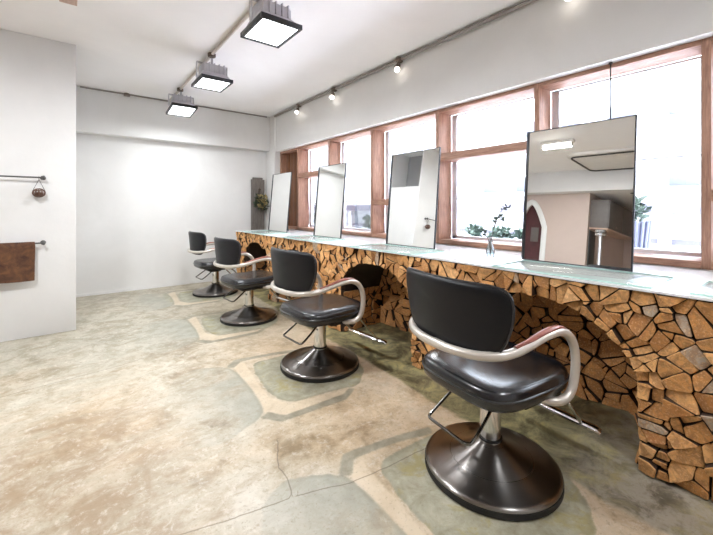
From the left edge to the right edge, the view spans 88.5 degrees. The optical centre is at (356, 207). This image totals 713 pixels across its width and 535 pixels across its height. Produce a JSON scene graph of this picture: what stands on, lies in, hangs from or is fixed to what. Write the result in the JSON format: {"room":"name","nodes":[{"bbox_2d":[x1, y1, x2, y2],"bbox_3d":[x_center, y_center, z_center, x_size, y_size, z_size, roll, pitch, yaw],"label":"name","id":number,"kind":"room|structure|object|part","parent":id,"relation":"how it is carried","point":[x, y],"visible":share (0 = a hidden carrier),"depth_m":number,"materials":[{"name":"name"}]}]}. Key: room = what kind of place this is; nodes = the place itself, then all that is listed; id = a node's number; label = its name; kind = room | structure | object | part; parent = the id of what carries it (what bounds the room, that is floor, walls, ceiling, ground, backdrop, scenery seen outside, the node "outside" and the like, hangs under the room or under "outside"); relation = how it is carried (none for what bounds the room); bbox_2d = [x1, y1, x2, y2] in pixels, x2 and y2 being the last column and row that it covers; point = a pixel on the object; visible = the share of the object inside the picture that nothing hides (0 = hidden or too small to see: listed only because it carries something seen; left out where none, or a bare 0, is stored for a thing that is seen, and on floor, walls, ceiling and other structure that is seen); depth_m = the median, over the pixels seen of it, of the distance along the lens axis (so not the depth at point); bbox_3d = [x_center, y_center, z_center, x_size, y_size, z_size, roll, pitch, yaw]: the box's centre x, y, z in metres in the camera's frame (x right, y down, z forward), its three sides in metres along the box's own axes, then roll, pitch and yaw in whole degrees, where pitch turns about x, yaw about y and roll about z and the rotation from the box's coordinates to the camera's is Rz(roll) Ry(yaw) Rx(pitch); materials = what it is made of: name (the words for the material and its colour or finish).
{"room":"salon","nodes":[
{"label":"salon","id":0,"kind":"room"},
{"bbox_2d":[0,29,75,341],"bbox_3d":[-4.381,-0.205,3.499,2.685,2.850,1.695,0,0,-38],"label":"wall partition","id":1,"kind":"structure","parent":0,"point":[38,74],"depth_m":3.49,"materials":[{"name":"white paint"}]},
{"bbox_2d":[0,175,45,179],"bbox_3d":[-3.407,-0.287,3.131,1.144,0.044,0.082,0,0,-38],"label":"wall rail","id":2,"kind":"object","parent":1,"relation":"attached to","point":[43,177],"visible":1,"depth_m":3.38,"materials":[{"name":"grey metal"}]},
{"bbox_3d":[-3.396,-0.287,3.116,1.100,0.015,0.014,0,0,-38],"label":"rod","id":3,"kind":"part","parent":2,"relation":"part of","materials":[{"name":"grey metal"}]},
{"bbox_2d":[32,180,45,196],"bbox_3d":[-2.983,-0.200,3.438,0.101,0.203,0.100,0,0,-38],"label":"wire basket","id":4,"kind":"object","parent":2,"relation":"hanging from","point":[36,194],"visible":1,"depth_m":3.42,"materials":[{"name":"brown metal"}]},
{"bbox_2d":[35,240,45,244],"bbox_3d":[-3.407,0.330,3.131,1.144,0.044,0.082,0,0,-38],"label":"wall rail","id":5,"kind":"object","parent":1,"relation":"attached to","point":[43,242],"visible":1,"depth_m":3.44,"materials":[{"name":"grey metal"}]},
{"bbox_2d":[0,242,34,283],"bbox_3d":[-3.185,0.496,3.277,0.464,0.362,0.039,0,0,-38],"label":"cloth","id":6,"kind":"object","parent":5,"relation":"hanging from","point":[17,260],"visible":1,"depth_m":3.33,"materials":[{"name":"brown fabric"}]},
{"bbox_2d":[76,133,265,294],"bbox_3d":[-2.664,-0.205,5.986,3.150,2.850,0.120,0,0,-38],"label":"wall","id":7,"kind":"structure","parent":0,"point":[138,201],"depth_m":5.56,"materials":[{"name":"paint"}]},
{"bbox_2d":[76,278,220,296],"bbox_3d":[-2.747,1.202,5.836,2.765,0.035,0.015,0,0,-38],"label":"baseboard","id":8,"kind":"structure","parent":7,"relation":"attached to","point":[208,280],"depth_m":5.46,"materials":[{"name":"paint"}]},
{"bbox_2d":[76,86,269,151],"bbox_3d":[-2.691,-1.327,5.781,2.785,0.605,0.170,0,0,-38],"label":"beam","id":9,"kind":"structure","parent":7,"relation":"attached to","point":[102,113],"depth_m":5.48,"materials":[{"name":"paint"}]},
{"bbox_2d":[0,0,525,116],"bbox_3d":[-1.809,-1.705,1.063,7.850,0.150,8.900,0,0,-38],"label":"ceiling","id":10,"kind":"structure","parent":0,"point":[146,48],"depth_m":3.54,"materials":[{"name":"paint"}]},
{"bbox_2d":[59,0,76,5],"bbox_3d":[-1.817,-1.493,2.305,0.095,0.250,0.380,0,0,-38],"label":"batten","id":11,"kind":"object","parent":10,"relation":"hanging from","point":[72,2],"visible":1,"depth_m":2.42,"materials":[{"name":"brown wood"}]},
{"bbox_2d":[80,86,266,117],"bbox_3d":[-2.640,-1.609,5.694,2.650,0.042,0.080,0,0,-38],"label":"conduit","id":12,"kind":"object","parent":10,"relation":"attached to","point":[124,94],"visible":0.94,"depth_m":5.37,"materials":[{"name":"grey metal"}]},
{"bbox_2d":[169,11,248,101],"bbox_3d":[-0.346,-1.611,2.341,0.080,0.042,8.120,0,0,-38],"label":"conduit","id":13,"kind":"object","parent":10,"relation":"attached to","point":[212,54],"visible":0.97,"depth_m":3.71,"materials":[{"name":"white metal"}]},
{"bbox_2d":[166,92,197,117],"bbox_3d":[-2.387,-1.444,4.995,0.320,0.308,0.401,0,0,-38],"label":"floodlight","id":14,"kind":"object","parent":13,"relation":"attached to","point":[182,106],"visible":1,"depth_m":4.94,"materials":[{"name":"grey metal"}]},
{"bbox_3d":[-2.387,-1.326,4.995,0.276,0.006,0.356,0,-7,-38],"label":"lamp glass","id":15,"kind":"part","parent":14,"relation":"part of","materials":[{"name":"white glass"}]},
{"bbox_2d":[191,58,232,92],"bbox_3d":[-1.547,-1.454,3.916,0.320,0.285,0.400,0,0,-38],"label":"floodlight","id":16,"kind":"object","parent":13,"relation":"attached to","point":[211,77],"visible":1,"depth_m":3.85,"materials":[{"name":"grey metal"}]},
{"bbox_3d":[-1.547,-1.324,3.916,0.276,0.006,0.356,0,0,-38],"label":"lamp glass","id":17,"kind":"part","parent":16,"relation":"part of","materials":[{"name":"white glass"}]},
{"bbox_2d":[240,0,301,48],"bbox_3d":[-0.647,-1.454,2.760,0.320,0.285,0.400,0,0,-38],"label":"floodlight","id":18,"kind":"object","parent":13,"relation":"attached to","point":[270,23],"visible":1,"depth_m":2.71,"materials":[{"name":"grey metal"}]},
{"bbox_3d":[-0.647,-1.324,2.760,0.276,0.006,0.356,0,0,-38],"label":"lamp glass","id":19,"kind":"part","parent":18,"relation":"part of","materials":[{"name":"white glass"}]},
{"bbox_2d":[274,0,537,116],"bbox_3d":[1.002,-1.593,3.251,0.080,0.042,7.900,0,0,-38],"label":"conduit","id":20,"kind":"object","parent":10,"relation":"attached to","point":[527,2],"visible":1,"depth_m":3.65,"materials":[{"name":"grey metal"}]},
{"bbox_2d":[394,62,400,71],"bbox_3d":[0.440,-1.518,3.916,0.072,0.132,0.060,0,0,-38],"label":"track spotlight","id":21,"kind":"object","parent":20,"relation":"attached to","point":[397,67],"visible":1,"depth_m":3.90,"materials":[{"name":"white"}]},
{"bbox_2d":[0,280,712,534],"bbox_3d":[-1.858,1.220,0.962,7.650,0.001,8.800,0,0,-38],"label":"floor","id":22,"kind":"structure","parent":0,"point":[154,415],"depth_m":1.90,"materials":[{"name":"concrete"}]},
{"bbox_2d":[187,231,237,297],"bbox_3d":[-2.003,0.772,5.286,0.790,0.894,0.630,0,0,-41],"label":"salon chair","id":23,"kind":"object","parent":22,"relation":"on","point":[198,243],"visible":0.72,"depth_m":5.05,"materials":[{"name":"black leather"}]},
{"bbox_3d":[-2.242,0.482,5.079,0.121,0.304,0.620,0,0,-41],"label":"backrest","id":24,"kind":"part","parent":23,"relation":"part of","materials":[{"name":"black leather"}]},
{"bbox_3d":[-2.151,0.896,5.237,0.236,0.202,0.275,0,0,-41],"label":"release lever","id":25,"kind":"part","parent":23,"relation":"part of","materials":[{"name":"silver metal"}]},
{"bbox_3d":[-2.018,0.786,5.273,0.550,0.102,0.524,0,0,-41],"label":"seat","id":26,"kind":"part","parent":23,"relation":"part of","materials":[{"name":"leather"}]},
{"bbox_3d":[-2.082,0.694,5.217,0.580,0.346,0.606,0,0,-41],"label":"arm frame","id":27,"kind":"part","parent":23,"relation":"part of","materials":[{"name":"silver metal"}]},
{"bbox_3d":[-2.008,0.869,5.282,0.350,0.076,0.440,0,0,-41],"label":"seat plate","id":28,"kind":"part","parent":23,"relation":"part of","materials":[{"name":"black metal"}]},
{"bbox_2d":[213,237,290,326],"bbox_3d":[-1.133,0.766,4.105,0.875,0.906,0.630,0,0,-42],"label":"salon chair","id":29,"kind":"object","parent":22,"relation":"on","point":[228,252],"visible":0.93,"depth_m":3.87,"materials":[{"name":"black leather"}]},
{"bbox_3d":[-1.401,0.470,3.865,0.121,0.304,0.620,0,0,-42],"label":"backrest","id":30,"kind":"part","parent":29,"relation":"part of","materials":[{"name":"black leather"}]},
{"bbox_3d":[-1.312,0.896,4.025,0.236,0.202,0.275,0,0,-42],"label":"release lever","id":31,"kind":"part","parent":29,"relation":"part of","materials":[{"name":"silver metal"}]},
{"bbox_3d":[-1.243,0.694,4.006,0.580,0.346,0.606,0,0,-42],"label":"arm frame","id":32,"kind":"part","parent":29,"relation":"part of","materials":[{"name":"silver metal"}]},
{"bbox_3d":[-1.180,0.786,4.063,0.550,0.102,0.524,0,0,-42],"label":"seat","id":33,"kind":"part","parent":29,"relation":"part of","materials":[{"name":"leather"}]},
{"bbox_3d":[-1.170,0.869,4.072,0.350,0.076,0.440,0,0,-42],"label":"seat plate","id":34,"kind":"part","parent":29,"relation":"part of","materials":[{"name":"black metal"}]},
{"bbox_2d":[251,177,264,229],"bbox_3d":[-1.773,0.337,6.575,0.250,1.765,0.033,0,0,-38],"label":"plank","id":35,"kind":"object","parent":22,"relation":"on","point":[257,216],"visible":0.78,"depth_m":6.55,"materials":[{"name":"grey wood"}]},
{"bbox_2d":[253,188,269,210],"bbox_3d":[-1.682,-0.144,6.490,0.322,0.434,0.178,0,0,-38],"label":"bouquet","id":36,"kind":"object","parent":35,"relation":"hanging from","point":[263,201],"visible":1,"depth_m":6.46,"materials":[{"name":"green plant"}]},
{"bbox_2d":[270,247,386,382],"bbox_3d":[-0.226,0.758,2.894,0.875,0.922,0.630,0,0,-40],"label":"salon chair","id":37,"kind":"object","parent":22,"relation":"on","point":[295,273],"visible":1,"depth_m":2.68,"materials":[{"name":"black leather"}]},
{"bbox_3d":[-0.502,0.454,2.664,0.121,0.304,0.620,0,0,-40],"label":"backrest","id":38,"kind":"part","parent":37,"relation":"part of","materials":[{"name":"black leather"}]},
{"bbox_3d":[-0.407,0.896,2.821,0.236,0.202,0.275,0,0,-40],"label":"release lever","id":39,"kind":"part","parent":37,"relation":"part of","materials":[{"name":"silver metal"}]},
{"bbox_3d":[-0.339,0.689,2.799,0.580,0.346,0.606,0,0,-40],"label":"arm frame","id":40,"kind":"part","parent":37,"relation":"part of","materials":[{"name":"silver metal"}]},
{"bbox_3d":[-0.274,0.781,2.854,0.550,0.102,0.524,0,0,-40],"label":"seat","id":41,"kind":"part","parent":37,"relation":"part of","materials":[{"name":"leather"}]},
{"bbox_3d":[-0.264,0.864,2.862,0.350,0.076,0.440,0,0,-40],"label":"seat plate","id":42,"kind":"part","parent":37,"relation":"part of","materials":[{"name":"black metal"}]},
{"bbox_3d":[0.070,0.952,2.913,0.296,0.281,0.028,0,0,-40],"label":"footrest arm","id":43,"kind":"part","parent":37,"relation":"part of","materials":[{"name":"silver metal"}]},
{"bbox_2d":[236,229,712,500],"bbox_3d":[0.533,0.790,3.291,0.902,0.860,7.139,0,0,-38],"label":"counter","id":44,"kind":"object","parent":22,"relation":"on","point":[646,353],"depth_m":2.01,"materials":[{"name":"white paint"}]},
{"bbox_2d":[242,230,289,234],"bbox_3d":[-1.330,0.356,5.339,0.400,0.008,0.780,0,0,-38],"label":"glass plate","id":45,"kind":"object","parent":44,"relation":"on","point":[262,230],"visible":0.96,"depth_m":5.28,"materials":[{"name":"clear glass"}]},
{"bbox_2d":[268,172,291,232],"bbox_3d":[-1.131,-0.089,5.618,0.201,0.891,0.626,0,0,-38],"label":"leaning mirror","id":46,"kind":"object","parent":44,"relation":"on","point":[281,183],"visible":0.93,"depth_m":5.56,"materials":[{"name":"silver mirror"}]},
{"bbox_2d":[283,235,345,241],"bbox_3d":[-0.513,0.356,4.290,0.400,0.008,0.780,0,0,-38],"label":"glass plate","id":47,"kind":"object","parent":44,"relation":"on","point":[306,235],"visible":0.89,"depth_m":4.23,"materials":[{"name":"clear glass"}]},
{"bbox_2d":[313,163,346,238],"bbox_3d":[-0.294,-0.089,4.543,0.201,0.891,0.595,0,0,-38],"label":"leaning mirror","id":48,"kind":"object","parent":44,"relation":"on","point":[330,194],"visible":0.99,"depth_m":4.48,"materials":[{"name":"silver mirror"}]},
{"bbox_2d":[349,243,443,254],"bbox_3d":[0.328,0.356,3.208,0.400,0.008,0.780,0,0,-38],"label":"glass plate","id":49,"kind":"object","parent":44,"relation":"on","point":[380,243],"visible":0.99,"depth_m":3.14,"materials":[{"name":"clear glass"}]},
{"bbox_2d":[386,147,440,248],"bbox_3d":[0.556,-0.089,3.450,0.201,0.891,0.612,0,0,-38],"label":"leaning mirror","id":50,"kind":"object","parent":44,"relation":"on","point":[414,175],"visible":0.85,"depth_m":3.39,"materials":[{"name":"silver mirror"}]},
{"bbox_2d":[237,229,712,301],"bbox_3d":[0.548,0.365,3.278,0.893,0.011,7.100,0,0,-38],"label":"countertop","id":51,"kind":"structure","parent":44,"relation":"on","point":[685,280],"depth_m":2.18,"materials":[{"name":"white paint"}]},
{"bbox_2d":[486,240,494,257],"bbox_3d":[0.972,0.297,2.658,0.060,0.125,0.060,0,0,-38],"label":"glass vase","id":52,"kind":"object","parent":44,"relation":"on","point":[488,240],"visible":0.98,"depth_m":2.66,"materials":[{"name":"clear glass"}]},
{"bbox_2d":[481,204,511,255],"bbox_3d":[1.006,0.156,2.628,0.077,0.386,0.221,0,0,-38],"label":"leafy branch","id":53,"kind":"object","parent":52,"relation":"in","point":[504,208],"visible":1,"depth_m":2.65,"materials":[{"name":"green plant"}]},
{"bbox_2d":[521,114,637,271],"bbox_3d":[1.416,-0.089,2.346,0.201,0.891,0.636,0,0,-38],"label":"leaning mirror","id":54,"kind":"object","parent":44,"relation":"on","point":[579,210],"visible":1,"depth_m":2.27,"materials":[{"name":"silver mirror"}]},
{"bbox_2d":[492,260,673,288],"bbox_3d":[1.225,0.356,2.056,0.400,0.008,0.780,0,0,-38],"label":"glass plate","id":55,"kind":"object","parent":44,"relation":"on","point":[497,265],"visible":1,"depth_m":1.99,"materials":[{"name":"clear glass"}]},
{"bbox_2d":[690,281,712,297],"bbox_3d":[1.784,0.356,1.338,0.400,0.008,0.780,0,0,-38],"label":"glass plate","id":56,"kind":"object","parent":44,"relation":"on","point":[691,292],"visible":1,"depth_m":1.52,"materials":[{"name":"clear glass"}]},
{"bbox_2d":[406,267,601,520],"bbox_3d":[0.694,0.752,1.759,0.875,0.934,0.630,0,0,-30],"label":"salon chair","id":57,"kind":"object","parent":22,"relation":"on","point":[489,469],"visible":1,"depth_m":1.55,"materials":[{"name":"leather"}]},
{"bbox_3d":[0.383,0.442,1.580,0.121,0.304,0.620,0,0,-30],"label":"backrest","id":58,"kind":"part","parent":57,"relation":"part of","materials":[{"name":"black leather"}]},
{"bbox_3d":[0.503,0.916,1.718,0.236,0.202,0.275,0,0,-30],"label":"release lever","id":59,"kind":"part","parent":57,"relation":"part of","materials":[{"name":"silver metal"}]},
{"bbox_3d":[0.567,0.664,1.686,0.580,0.346,0.606,0,0,-30],"label":"arm frame","id":60,"kind":"part","parent":57,"relation":"part of","materials":[{"name":"silver metal"}]},
{"bbox_3d":[0.640,0.756,1.728,0.550,0.102,0.524,0,0,-30],"label":"seat","id":61,"kind":"part","parent":57,"relation":"part of","materials":[{"name":"leather"}]},
{"bbox_3d":[0.652,0.839,1.735,0.350,0.076,0.440,0,0,-30],"label":"seat plate","id":62,"kind":"part","parent":57,"relation":"part of","materials":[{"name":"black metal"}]},
{"bbox_3d":[0.989,0.927,1.727,0.296,0.281,0.028,0,0,-30],"label":"footrest arm","id":63,"kind":"part","parent":57,"relation":"part of","materials":[{"name":"silver metal"}]},
{"bbox_2d":[266,0,712,270],"bbox_3d":[1.180,-0.205,3.327,0.350,2.850,8.800,0,0,-38],"label":"wall","id":64,"kind":"structure","parent":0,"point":[539,41],"depth_m":3.04,"materials":[{"name":"white paint"}]},
{"bbox_2d":[280,148,296,229],"bbox_3d":[-1.082,-0.315,6.270,0.205,1.341,0.617,0,0,-38],"label":"window","id":65,"kind":"structure","parent":64,"relation":"attached to","point":[288,158],"depth_m":6.32,"materials":[{"name":"brown wood"}]},
{"bbox_3d":[-1.257,-0.315,6.498,0.200,1.341,0.042,0,0,-38],"label":"post","id":66,"kind":"part","parent":65,"relation":"part of","materials":[{"name":"brown wood"}]},
{"bbox_2d":[297,139,327,230],"bbox_3d":[-0.594,-0.315,5.680,0.250,1.341,0.914,0,0,-38],"label":"window","id":67,"kind":"structure","parent":64,"relation":"attached to","point":[310,157],"depth_m":5.97,"materials":[{"name":"brown wood"}]},
{"bbox_3d":[-0.878,-0.315,6.012,0.200,1.341,0.042,0,0,-38],"label":"post","id":68,"kind":"part","parent":67,"relation":"part of","materials":[{"name":"brown wood"}]},
{"bbox_3d":[-0.499,-0.321,5.728,0.040,1.264,0.872,0,0,-38],"label":"sash","id":69,"kind":"part","parent":67,"relation":"part of","materials":[{"name":"metal"}]},
{"bbox_3d":[-0.499,-0.321,5.728,0.005,1.244,0.852,0,0,-38],"label":"pane","id":70,"kind":"part","parent":67,"relation":"part of","materials":[{"name":"clear glass"}]},
{"bbox_2d":[328,128,370,236],"bbox_3d":[-0.023,-0.315,4.946,0.250,1.341,0.947,0,0,-38],"label":"window","id":71,"kind":"structure","parent":64,"relation":"attached to","point":[356,153],"depth_m":5.07,"materials":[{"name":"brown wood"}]},
{"bbox_3d":[-0.317,-0.315,5.290,0.200,1.341,0.042,0,0,-38],"label":"post","id":72,"kind":"part","parent":71,"relation":"part of","materials":[{"name":"brown wood"}]},
{"bbox_3d":[0.073,-0.321,4.994,0.040,1.264,0.905,0,0,-38],"label":"sash","id":73,"kind":"part","parent":71,"relation":"part of","materials":[{"name":"metal"}]},
{"bbox_3d":[0.072,-0.321,4.993,0.005,1.244,0.885,0,0,-38],"label":"pane","id":74,"kind":"part","parent":71,"relation":"part of","materials":[{"name":"clear glass"}]},
{"bbox_2d":[371,111,435,237],"bbox_3d":[0.580,-0.315,4.171,0.250,1.341,1.017,0,0,-38],"label":"window","id":75,"kind":"structure","parent":64,"relation":"attached to","point":[380,138],"depth_m":4.50,"materials":[{"name":"brown wood"}]},
{"bbox_3d":[0.265,-0.315,4.543,0.200,1.341,0.042,0,0,-38],"label":"post","id":76,"kind":"part","parent":75,"relation":"part of","materials":[{"name":"brown wood"}]},
{"bbox_3d":[0.676,-0.321,4.219,0.040,1.264,0.975,0,0,-38],"label":"sash","id":77,"kind":"part","parent":75,"relation":"part of","materials":[{"name":"metal"}]},
{"bbox_2d":[436,84,533,251],"bbox_3d":[1.199,-0.315,3.376,0.250,1.341,0.997,0,0,-38],"label":"window","id":78,"kind":"structure","parent":64,"relation":"attached to","point":[443,116],"depth_m":3.65,"materials":[{"name":"brown wood"}]},
{"bbox_3d":[0.890,-0.315,3.741,0.200,1.341,0.042,0,0,-38],"label":"post","id":79,"kind":"part","parent":78,"relation":"part of","materials":[{"name":"brown wood"}]},
{"bbox_3d":[1.295,-0.096,3.424,0.030,0.008,0.955,0,0,-38],"label":"rail","id":80,"kind":"part","parent":78,"relation":"part of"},
{"bbox_2d":[608,62,612,118],"bbox_3d":[1.713,-0.455,2.468,0.024,1.050,0.024,0,0,-38],"label":"hanging rod","id":81,"kind":"object","parent":64,"relation":"hanging from","point":[609,63],"visible":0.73,"depth_m":2.46,"materials":[{"name":"black metal"}]},
{"bbox_2d":[534,40,701,268],"bbox_3d":[1.806,-0.315,2.596,0.250,1.341,0.980,0,0,-38],"label":"window","id":82,"kind":"structure","parent":64,"relation":"attached to","point":[547,104],"depth_m":2.50,"materials":[{"name":"brown wood"}]},
{"bbox_3d":[1.502,-0.315,2.954,0.200,1.341,0.042,0,0,-38],"label":"post","id":83,"kind":"part","parent":82,"relation":"part of","materials":[{"name":"brown wood"}]},
{"bbox_3d":[1.902,-0.335,2.644,0.030,0.008,0.938,0,0,-38],"label":"rail","id":84,"kind":"part","parent":82,"relation":"part of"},
{"bbox_2d":[701,36,712,269],"bbox_3d":[2.408,-0.315,1.823,0.250,1.341,0.979,0,0,-38],"label":"window","id":85,"kind":"structure","parent":64,"relation":"attached to","point":[707,43],"depth_m":2.12,"materials":[{"name":"brown wood"}]},
{"bbox_3d":[0.836,0.490,4.706,0.799,0.260,11.600,0,0,-38],"label":"ledge","id":86,"kind":"object","parent":64,"relation":"attached to","visible":0},
{"bbox_2d":[464,223,483,236],"bbox_3d":[1.379,0.270,4.280,0.232,0.190,0.292,0,0,5],"label":"shrub","id":87,"kind":"object","parent":86,"relation":"on","point":[474,230],"visible":0.91,"depth_m":4.23,"materials":[{"name":"green plant"}]},
{"bbox_2d":[487,225,514,238],"bbox_3d":[1.562,0.281,4.029,0.286,0.196,0.310,0,0,-38],"label":"shrub","id":88,"kind":"object","parent":86,"relation":"on","point":[498,232],"visible":0.86,"depth_m":4.00,"materials":[{"name":"green plant"}]},
{"bbox_2d":[511,226,522,239],"bbox_3d":[1.752,0.274,3.846,0.227,0.196,0.237,0,0,-38],"label":"shrub","id":89,"kind":"object","parent":86,"relation":"on","point":[518,232],"visible":0.3,"depth_m":3.85,"materials":[{"name":"green plant"}]},
{"bbox_2d":[634,195,652,253],"bbox_3d":[2.208,0.117,2.973,0.357,0.485,0.340,0,0,-38],"label":"planter","id":90,"kind":"object","parent":86,"relation":"on","point":[642,228],"visible":0.2,"depth_m":2.85,"materials":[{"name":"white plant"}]},
{"bbox_3d":[2.201,0.229,2.968,0.340,0.261,0.340,0,0,-38],"label":"pot","id":91,"kind":"part","parent":90,"relation":"part of","materials":[{"name":"white ceramic"}]},
{"label":"outside","id":92,"kind":"structure","parent":0,"visible":0},
{"bbox_3d":[12.477,5.320,19.217,36.700,0.200,65.000,0,0,-38],"label":"ground","id":93,"kind":"structure","parent":92,"visible":0},
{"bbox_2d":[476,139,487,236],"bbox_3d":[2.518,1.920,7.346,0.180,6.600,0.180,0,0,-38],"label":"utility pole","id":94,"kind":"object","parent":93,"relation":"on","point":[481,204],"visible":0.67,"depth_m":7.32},
{"bbox_2d":[321,55,700,251],"bbox_3d":[9.151,-1.030,17.262,6.350,12.500,52.000,0,0,-38],"label":"window view","id":95,"kind":"structure","parent":93,"relation":"on","point":[666,102],"depth_m":12.81,"materials":[{"name":"paint"}]}
]}

